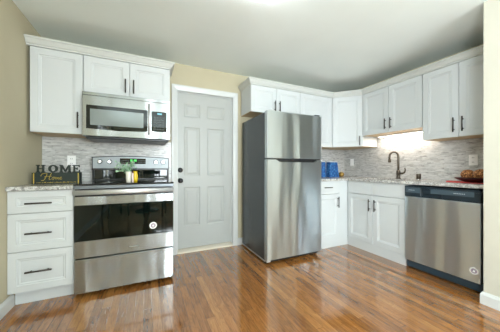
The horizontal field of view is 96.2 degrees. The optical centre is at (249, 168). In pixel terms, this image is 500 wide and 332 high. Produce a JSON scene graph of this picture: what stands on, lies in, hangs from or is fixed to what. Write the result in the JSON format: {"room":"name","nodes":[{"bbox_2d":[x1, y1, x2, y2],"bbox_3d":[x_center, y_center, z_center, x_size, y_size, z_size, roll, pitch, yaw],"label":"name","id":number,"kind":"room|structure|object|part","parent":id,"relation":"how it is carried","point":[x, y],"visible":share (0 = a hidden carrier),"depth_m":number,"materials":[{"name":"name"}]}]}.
{"room":"kitchen","nodes":[
{"label":"kitchen","id":0,"kind":"room"},
{"bbox_2d":[0,0,41,303],"bbox_3d":[-0.931,-0.118,-0.351,0.120,2.340,5.600,0,0,-25],"label":"wall","id":1,"kind":"structure","parent":0,"point":[20,148],"depth_m":1.72,"materials":[{"name":"paint"}]},
{"bbox_2d":[0,294,14,319],"bbox_3d":[-0.758,1.004,-0.564,0.016,0.094,5.028,0,0,-25],"label":"baseboard","id":2,"kind":"structure","parent":1,"relation":"attached to","point":[8,304],"depth_m":1.63,"materials":[{"name":"paint"}]},
{"bbox_2d":[42,55,328,237],"bbox_3d":[-0.224,-0.118,3.127,4.085,2.340,0.120,0,0,-25],"label":"wall","id":3,"kind":"structure","parent":0,"point":[187,75],"depth_m":2.96,"materials":[{"name":"paint"}]},
{"bbox_2d":[30,46,85,137],"bbox_3d":[-1.780,-0.687,2.131,0.376,0.739,0.356,0,0,-25],"label":"upper cabinet","id":4,"kind":"object","parent":3,"relation":"attached to","point":[56,77],"visible":0.91,"depth_m":2.01,"materials":[{"name":"paint"}]},
{"bbox_3d":[-1.792,-0.319,2.157,0.373,0.004,0.297,0,0,-25],"label":"panel","id":5,"kind":"part","parent":4,"relation":"part of","materials":[{"name":"brown wood"}]},
{"bbox_2d":[42,136,170,180],"bbox_3d":[-1.501,-0.089,2.464,1.206,0.451,0.009,0,0,-25],"label":"backsplash","id":6,"kind":"structure","parent":3,"relation":"attached to","point":[55,150],"depth_m":2.36,"materials":[{"name":"tile"}]},
{"bbox_2d":[67,156,75,166],"bbox_3d":[-1.831,-0.073,2.302,0.072,0.116,0.007,0,0,-25],"label":"wall outlet","id":7,"kind":"object","parent":6,"relation":"attached to","point":[71,160],"visible":0.91,"depth_m":2.30,"materials":[{"name":"white plastic"}]},
{"bbox_2d":[84,55,169,100],"bbox_3d":[-1.262,-0.881,2.371,0.761,0.351,0.356,0,0,-25],"label":"upper cabinet","id":8,"kind":"object","parent":3,"relation":"attached to","point":[101,75],"visible":0.89,"depth_m":2.22,"materials":[{"name":"paint"}]},
{"bbox_2d":[24,34,174,76],"bbox_3d":[-1.424,-1.091,2.297,1.206,0.068,0.372,0,0,-25],"label":"crown molding","id":9,"kind":"structure","parent":8,"relation":"attached to","point":[30,40],"depth_m":2.10,"materials":[{"name":"paint"}]},
{"bbox_3d":[-1.379,-0.879,2.171,0.376,0.348,0.019,0,0,-25],"label":"door","id":10,"kind":"part","parent":8,"relation":"part of","materials":[{"name":"paint"}]},
{"bbox_2d":[82,91,169,144],"bbox_3d":[-1.246,-0.489,2.337,0.756,0.429,0.429,0,0,-25],"label":"microwave","id":11,"kind":"object","parent":8,"relation":"attached to","point":[106,118],"visible":1,"depth_m":2.16,"materials":[{"name":"silver metal"}]},
{"bbox_3d":[-1.256,-0.469,2.139,0.506,0.224,0.005,0,0,-25],"label":"door","id":12,"kind":"part","parent":11,"relation":"part of","materials":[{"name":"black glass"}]},
{"bbox_3d":[-1.006,-0.486,2.235,0.018,0.305,0.042,0,0,-25],"label":"handle","id":13,"kind":"part","parent":11,"relation":"part of","materials":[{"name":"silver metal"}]},
{"bbox_3d":[-0.928,-0.475,2.291,0.144,0.203,0.005,0,0,-25],"label":"control panel","id":14,"kind":"part","parent":11,"relation":"part of","materials":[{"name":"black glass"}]},
{"bbox_3d":[-1.033,-0.879,2.331,0.376,0.348,0.019,0,0,-25],"label":"door","id":15,"kind":"part","parent":8,"relation":"part of","materials":[{"name":"paint"}]},
{"bbox_2d":[178,92,230,248],"bbox_3d":[-0.575,0.025,2.933,0.723,1.963,0.107,0,0,-25],"label":"door","id":16,"kind":"structure","parent":3,"relation":"in","point":[204,122],"depth_m":2.94,"materials":[{"name":"paint"}]},
{"bbox_2d":[172,84,237,254],"bbox_3d":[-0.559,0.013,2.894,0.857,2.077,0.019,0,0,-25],"label":"trim","id":17,"kind":"structure","parent":3,"relation":"attached to","point":[175,87],"depth_m":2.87,"materials":[{"name":"paint"}]},
{"bbox_2d":[177,241,232,253],"bbox_3d":[-0.586,1.032,2.952,0.719,0.038,0.130,0,0,-25],"label":"threshold","id":18,"kind":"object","parent":3,"relation":"attached to","point":[224,244],"depth_m":2.90,"materials":[{"name":"brown wood"}]},
{"bbox_2d":[238,237,242,244],"bbox_3d":[0.194,1.004,3.245,0.802,0.094,0.016,0,0,-25],"label":"baseboard","id":19,"kind":"structure","parent":3,"relation":"attached to","point":[239,239],"depth_m":3.09,"materials":[{"name":"paint"}]},
{"bbox_2d":[241,84,299,117],"bbox_3d":[0.294,-0.886,3.091,0.753,0.340,0.356,0,0,-25],"label":"upper cabinet","id":20,"kind":"object","parent":3,"relation":"attached to","point":[255,99],"visible":0.87,"depth_m":2.94,"materials":[{"name":"paint"}]},
{"bbox_3d":[0.282,-0.718,3.117,0.750,0.004,0.297,0,0,-25],"label":"panel","id":21,"kind":"part","parent":20,"relation":"part of","materials":[{"name":"brown wood"}]},
{"bbox_3d":[0.178,-0.885,2.892,0.372,0.337,0.019,0,0,-25],"label":"door","id":22,"kind":"part","parent":20,"relation":"part of","materials":[{"name":"paint"}]},
{"bbox_3d":[0.520,-0.885,3.050,0.372,0.337,0.019,0,0,-25],"label":"door","id":23,"kind":"part","parent":20,"relation":"part of","materials":[{"name":"paint"}]},
{"bbox_2d":[238,44,483,97],"bbox_3d":[1.165,-1.091,2.860,2.651,0.068,1.051,0,0,21],"label":"crown molding","id":24,"kind":"structure","parent":20,"relation":"attached to","point":[474,52],"depth_m":2.84,"materials":[{"name":"paint"}]},
{"bbox_2d":[300,93,331,147],"bbox_3d":[0.907,-0.687,3.375,0.593,0.739,0.356,0,0,-25],"label":"upper cabinet","id":25,"kind":"object","parent":3,"relation":"attached to","point":[312,105],"visible":0.27,"depth_m":3.30,"materials":[{"name":"paint"}]},
{"bbox_2d":[320,149,343,172],"bbox_3d":[1.104,-0.090,3.669,1.198,0.453,0.009,0,0,-25],"label":"backsplash","id":26,"kind":"structure","parent":3,"relation":"attached to","point":[326,155],"depth_m":3.82,"materials":[{"name":"tile"}]},
{"bbox_2d":[321,95,376,149],"bbox_3d":[1.505,-0.687,3.511,0.602,0.739,0.611,0,0,-25],"label":"upper cabinet","id":27,"kind":"object","parent":3,"relation":"attached to","point":[346,111],"visible":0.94,"depth_m":3.31,"materials":[{"name":"paint"}]},
{"bbox_3d":[1.432,-0.685,3.306,0.396,0.736,0.019,0,0,20],"label":"door","id":28,"kind":"part","parent":27,"relation":"part of","materials":[{"name":"paint"}]},
{"bbox_3d":[1.504,-0.319,3.512,0.599,0.004,0.606,0,0,-25],"label":"panel","id":29,"kind":"part","parent":27,"relation":"part of","materials":[{"name":"brown wood"}]},
{"bbox_2d":[12,0,487,91],"bbox_3d":[0.956,-1.339,0.577,4.285,0.100,5.900,0,0,-25],"label":"ceiling","id":30,"kind":"structure","parent":0,"point":[325,45],"depth_m":2.14,"materials":[{"name":"paint"}]},
{"bbox_2d":[0,235,499,331],"bbox_3d":[0.956,1.101,0.577,4.285,0.100,5.900,0,0,-25],"label":"floor","id":31,"kind":"structure","parent":0,"point":[342,288],"depth_m":1.77,"materials":[{"name":"brown wood"}]},
{"bbox_2d":[7,189,74,304],"bbox_3d":[-1.731,0.610,2.000,0.396,0.882,0.656,0,0,-25],"label":"base cabinet","id":32,"kind":"object","parent":31,"relation":"on","point":[40,223],"visible":0.96,"depth_m":1.74,"materials":[{"name":"paint"}]},
{"bbox_3d":[-1.612,0.265,1.714,0.158,0.013,0.037,0,0,-25],"label":"handle","id":33,"kind":"part","parent":32,"relation":"part of","materials":[{"name":"brown metal"}]},
{"bbox_3d":[-1.612,0.491,1.714,0.158,0.013,0.037,0,0,-25],"label":"handle","id":34,"kind":"part","parent":32,"relation":"part of","materials":[{"name":"brown metal"}]},
{"bbox_3d":[-1.612,0.780,1.714,0.158,0.013,0.037,0,0,-25],"label":"handle","id":35,"kind":"part","parent":32,"relation":"part of","materials":[{"name":"brown metal"}]},
{"bbox_3d":[-1.613,0.255,1.743,0.394,0.167,0.019,0,0,-25],"label":"drawer","id":36,"kind":"part","parent":32,"relation":"part of","materials":[{"name":"paint"}]},
{"bbox_3d":[-1.613,0.485,1.743,0.394,0.285,0.019,0,0,-25],"label":"drawer","id":37,"kind":"part","parent":32,"relation":"part of","materials":[{"name":"paint"}]},
{"bbox_3d":[-1.613,0.782,1.743,0.394,0.302,0.019,0,0,-25],"label":"drawer","id":38,"kind":"part","parent":32,"relation":"part of","materials":[{"name":"paint"}]},
{"bbox_2d":[5,181,85,190],"bbox_3d":[-1.732,0.152,2.000,0.399,0.032,0.637,0,0,-25],"label":"countertop","id":39,"kind":"structure","parent":32,"relation":"on","point":[28,187],"depth_m":1.73,"materials":[{"name":"stone"}]},
{"bbox_2d":[32,165,81,183],"bbox_3d":[-1.730,0.052,2.021,0.338,0.168,0.073,0,0,-25],"label":"home sign","id":40,"kind":"object","parent":39,"relation":"on","point":[52,177],"visible":0.99,"depth_m":2.00,"materials":[{"name":"black paint"}]},
{"bbox_2d":[72,156,173,294],"bbox_3d":[-1.184,0.458,2.217,0.767,1.186,0.685,0,0,-25],"label":"stove","id":41,"kind":"object","parent":31,"relation":"on","point":[123,230],"visible":0.98,"depth_m":1.96,"materials":[{"name":"silver metal"}]},
{"bbox_3d":[-1.059,0.195,1.940,0.751,0.040,0.076,0,0,-25],"label":"handle","id":42,"kind":"part","parent":41,"relation":"part of","materials":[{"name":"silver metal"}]},
{"bbox_3d":[-1.076,0.879,1.975,0.759,0.276,0.044,0,0,-25],"label":"storage drawer","id":43,"kind":"part","parent":41,"relation":"part of","materials":[{"name":"silver metal"}]},
{"bbox_3d":[-1.076,0.480,1.975,0.759,0.502,0.044,0,0,-25],"label":"oven door","id":44,"kind":"part","parent":41,"relation":"part of","materials":[{"name":"black glass"}]},
{"bbox_3d":[-1.073,0.153,1.968,0.759,0.028,0.058,0,0,-25],"label":"trim","id":45,"kind":"part","parent":41,"relation":"part of","materials":[{"name":"grey metal"}]},
{"bbox_2d":[73,179,173,185],"bbox_3d":[-1.195,0.132,2.233,0.761,0.014,0.648,0,0,-25],"label":"cooktop","id":46,"kind":"object","parent":41,"relation":"in","point":[94,182],"depth_m":2.02,"materials":[{"name":"grey glass"}]},
{"bbox_2d":[114,161,136,181],"bbox_3d":[-1.149,0.026,2.080,0.186,0.197,0.112,0,0,-25],"label":"potted plant","id":47,"kind":"object","parent":41,"relation":"on","point":[128,172],"visible":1,"depth_m":2.07,"materials":[{"name":"green plant"}]},
{"bbox_3d":[-1.131,0.077,2.090,0.050,0.096,0.050,0,0,-25],"label":"pot","id":48,"kind":"part","parent":47,"relation":"part of","materials":[{"name":"white ceramic"}]},
{"bbox_3d":[-1.303,-0.060,2.497,0.748,0.151,0.078,0,0,-25],"label":"control panel","id":49,"kind":"part","parent":41,"relation":"part of","materials":[{"name":"silver metal"}]},
{"bbox_2d":[133,171,139,181],"bbox_3d":[-1.067,0.075,2.100,0.060,0.100,0.046,0,0,5],"label":"jug","id":50,"kind":"object","parent":41,"relation":"on","point":[136,178],"visible":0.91,"depth_m":2.09,"materials":[{"name":"yellow ceramic"}]},
{"bbox_2d":[242,110,320,262],"bbox_3d":[0.381,0.203,2.888,0.756,1.696,0.701,0,0,-25],"label":"refrigerator","id":51,"kind":"object","parent":31,"relation":"on","point":[281,151],"visible":1,"depth_m":2.58,"materials":[{"name":"grey metal"}]},
{"bbox_3d":[0.032,1.023,2.761,0.008,0.012,0.619,0,0,-25],"label":"trim","id":52,"kind":"part","parent":51,"relation":"part of","materials":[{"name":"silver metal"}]},
{"bbox_3d":[0.515,0.451,2.598,0.756,1.098,0.061,0,0,-25],"label":"fridge door","id":53,"kind":"part","parent":51,"relation":"part of","materials":[{"name":"silver metal"}]},
{"bbox_3d":[0.515,-0.371,2.598,0.756,0.520,0.061,0,0,-25],"label":"freezer door","id":54,"kind":"part","parent":51,"relation":"part of","materials":[{"name":"silver metal"}]},
{"bbox_2d":[321,181,347,248],"bbox_3d":[1.245,0.610,3.377,1.206,0.882,0.656,0,0,-25],"label":"base cabinet","id":55,"kind":"object","parent":31,"relation":"on","point":[334,194],"visible":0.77,"depth_m":3.01,"materials":[{"name":"paint"}]},
{"bbox_3d":[1.012,0.255,2.958,0.428,0.167,0.019,0,0,-25],"label":"drawer","id":56,"kind":"part","parent":55,"relation":"part of","materials":[{"name":"paint"}]},
{"bbox_3d":[1.012,0.638,2.958,0.428,0.591,0.019,0,0,-25],"label":"door","id":57,"kind":"part","parent":55,"relation":"part of","materials":[{"name":"paint"}]},
{"bbox_2d":[321,176,483,188],"bbox_3d":[1.534,0.152,2.740,1.198,0.030,2.037,0,0,-25],"label":"countertop","id":58,"kind":"structure","parent":55,"relation":"on","point":[344,178],"depth_m":2.53,"materials":[{"name":"stone"}]},
{"bbox_2d":[321,161,325,176],"bbox_3d":[1.125,0.013,3.509,0.080,0.246,0.080,0,0,-25],"label":"canister","id":59,"kind":"object","parent":58,"relation":"on","point":[323,169],"visible":0.66,"depth_m":3.47,"materials":[{"name":"blue ceramic"}]},
{"bbox_2d":[326,161,338,176],"bbox_3d":[1.325,0.013,3.601,0.200,0.246,0.080,0,0,-25],"label":"canister","id":60,"kind":"object","parent":58,"relation":"on","point":[331,166],"visible":0.97,"depth_m":3.56,"materials":[{"name":"blue ceramic"}]},
{"bbox_2d":[388,151,405,178],"bbox_3d":[1.942,-0.047,2.960,0.200,0.367,0.092,0,0,40],"label":"faucet","id":61,"kind":"object","parent":58,"relation":"on","point":[398,173],"visible":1,"depth_m":2.96,"materials":[{"name":"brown metal"}]},
{"bbox_3d":[1.911,-0.100,2.978,0.129,0.262,0.025,0,0,16],"label":"spout","id":62,"kind":"part","parent":61,"relation":"part of","materials":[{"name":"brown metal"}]},
{"bbox_2d":[416,174,421,179],"bbox_3d":[2.066,0.102,2.749,0.058,0.069,0.057,0,0,-25],"label":"soap dispenser","id":63,"kind":"object","parent":58,"relation":"on","point":[418,176],"visible":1,"depth_m":2.73,"materials":[{"name":"brown"}]},
{"bbox_2d":[446,181,483,183],"bbox_3d":[2.117,0.134,2.163,0.320,0.004,0.475,0,0,-25],"label":"placemat","id":64,"kind":"object","parent":58,"relation":"on","point":[446,181],"visible":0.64,"depth_m":2.12,"materials":[{"name":"red fabric"}]},
{"bbox_2d":[454,177,483,182],"bbox_3d":[2.150,0.109,2.115,0.336,0.046,0.336,0,0,-25],"label":"bowl","id":65,"kind":"object","parent":64,"relation":"on","point":[476,180],"visible":0.59,"depth_m":2.06,"materials":[{"name":"red paint"}]},
{"bbox_2d":[460,170,473,177],"bbox_3d":[2.145,0.061,2.209,0.108,0.102,0.109,0,0,-25],"label":"woven ball","id":66,"kind":"object","parent":65,"relation":"in","point":[465,173],"visible":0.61,"depth_m":2.18,"materials":[{"name":"brown wicker"}]},
{"bbox_2d":[472,169,483,177],"bbox_3d":[2.148,0.059,2.084,0.116,0.105,0.117,0,0,-25],"label":"woven ball","id":67,"kind":"object","parent":65,"relation":"in","point":[479,173],"visible":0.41,"depth_m":2.06,"materials":[{"name":"brown wicker"}]},
{"bbox_2d":[348,181,411,265],"bbox_3d":[1.774,0.610,2.889,0.656,0.882,0.775,0,0,-25],"label":"base cabinet","id":68,"kind":"object","parent":31,"relation":"on","point":[376,210],"visible":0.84,"depth_m":2.70,"materials":[{"name":"paint"}]},
{"bbox_3d":[1.440,0.251,2.937,0.019,0.158,0.373,0,0,-25],"label":"false drawer","id":69,"kind":"part","parent":68,"relation":"part of","materials":[{"name":"paint"}]},
{"bbox_3d":[1.440,0.635,2.937,0.019,0.597,0.373,0,0,-25],"label":"door","id":70,"kind":"part","parent":68,"relation":"part of","materials":[{"name":"paint"}]},
{"bbox_3d":[1.600,0.635,2.591,0.019,0.597,0.379,0,0,-25],"label":"door","id":71,"kind":"part","parent":68,"relation":"part of","materials":[{"name":"paint"}]},
{"bbox_3d":[1.600,0.251,2.591,0.019,0.158,0.379,0,0,-25],"label":"false drawer","id":72,"kind":"part","parent":68,"relation":"part of","materials":[{"name":"paint"}]},
{"bbox_2d":[405,185,483,291],"bbox_3d":[2.068,0.611,2.233,0.615,0.858,0.652,0,0,-25],"label":"dishwasher","id":73,"kind":"object","parent":31,"relation":"on","point":[444,226],"visible":0.94,"depth_m":2.06,"materials":[{"name":"silver metal"}]},
{"bbox_3d":[1.809,0.238,2.140,0.062,0.109,0.602,0,0,-25],"label":"control panel","id":74,"kind":"part","parent":73,"relation":"part of","materials":[{"name":"black plastic"}]},
{"bbox_2d":[352,43,483,180],"bbox_3d":[2.106,-0.118,3.075,0.100,2.340,2.172,0,0,-25],"label":"wall","id":75,"kind":"structure","parent":0,"point":[483,43],"depth_m":2.76,"materials":[{"name":"paint"}]},
{"bbox_2d":[362,75,422,136],"bbox_3d":[1.905,-0.761,2.937,0.356,0.590,0.770,0,0,-25],"label":"upper cabinet","id":76,"kind":"object","parent":75,"relation":"attached to","point":[396,108],"visible":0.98,"depth_m":2.82,"materials":[{"name":"paint"}]},
{"bbox_3d":[1.704,-0.760,3.056,0.019,0.587,0.381,0,0,-25],"label":"door","id":77,"kind":"part","parent":76,"relation":"part of","materials":[{"name":"paint"}]},
{"bbox_3d":[1.931,-0.468,2.949,0.297,0.004,0.767,0,0,-25],"label":"panel","id":78,"kind":"part","parent":76,"relation":"part of","materials":[{"name":"brown wood"}]},
{"bbox_2d":[377,130,422,137],"bbox_3d":[2.004,-0.455,2.973,0.070,0.022,0.630,0,0,-25],"label":"light","id":79,"kind":"object","parent":76,"relation":"attached to","point":[418,131],"visible":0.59,"depth_m":2.94,"materials":[{"name":"white plastic"}]},
{"bbox_3d":[1.866,-0.760,2.706,0.019,0.587,0.381,0,0,-25],"label":"door","id":80,"kind":"part","parent":76,"relation":"part of","materials":[{"name":"paint"}]},
{"bbox_2d":[344,133,483,180],"bbox_3d":[2.081,-0.165,2.997,0.009,0.602,2.049,0,0,-25],"label":"backsplash","id":81,"kind":"structure","parent":75,"relation":"attached to","point":[434,160],"depth_m":2.87,"materials":[{"name":"tile"}]},
{"bbox_2d":[469,154,477,165],"bbox_3d":[2.361,-0.088,2.372,0.007,0.116,0.072,0,0,-25],"label":"wall outlet","id":82,"kind":"object","parent":81,"relation":"attached to","point":[473,159],"visible":1,"depth_m":2.37,"materials":[{"name":"white plastic"}]},
{"bbox_2d":[423,54,483,141],"bbox_3d":[2.205,-0.687,2.289,0.356,0.739,0.649,0,0,-25],"label":"upper cabinet","id":83,"kind":"object","parent":75,"relation":"attached to","point":[453,95],"visible":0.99,"depth_m":2.25,"materials":[{"name":"paint"}]},
{"bbox_3d":[2.017,-0.685,2.381,0.019,0.736,0.320,0,0,-25],"label":"door","id":84,"kind":"part","parent":83,"relation":"part of","materials":[{"name":"paint"}]},
{"bbox_3d":[2.045,-0.439,2.255,0.037,0.145,0.013,0,0,-25],"label":"handle","id":85,"kind":"part","parent":83,"relation":"part of","materials":[{"name":"brown metal"}]},
{"bbox_3d":[2.231,-0.319,2.301,0.297,0.004,0.646,0,0,-25],"label":"panel","id":86,"kind":"part","parent":83,"relation":"part of","materials":[{"name":"brown wood"}]},
{"bbox_3d":[2.075,-0.439,2.190,0.037,0.145,0.013,0,0,-25],"label":"handle","id":87,"kind":"part","parent":83,"relation":"part of","materials":[{"name":"brown metal"}]},
{"bbox_3d":[2.153,-0.685,2.086,0.019,0.736,0.320,0,0,-25],"label":"door","id":88,"kind":"part","parent":83,"relation":"part of","materials":[{"name":"paint"}]},
{"bbox_2d":[484,0,499,296],"bbox_3d":[2.956,-0.118,0.317,0.873,2.340,3.548,0,0,-25],"label":"wall","id":89,"kind":"structure","parent":0,"point":[491,7],"depth_m":1.70,"materials":[{"name":"paint"}]},
{"bbox_2d":[480,291,499,310],"bbox_3d":[2.619,1.004,0.180,0.179,0.094,3.544,0,0,-25],"label":"baseboard","id":90,"kind":"structure","parent":89,"relation":"attached to","point":[487,299],"depth_m":1.70,"materials":[{"name":"paint"}]}
]}

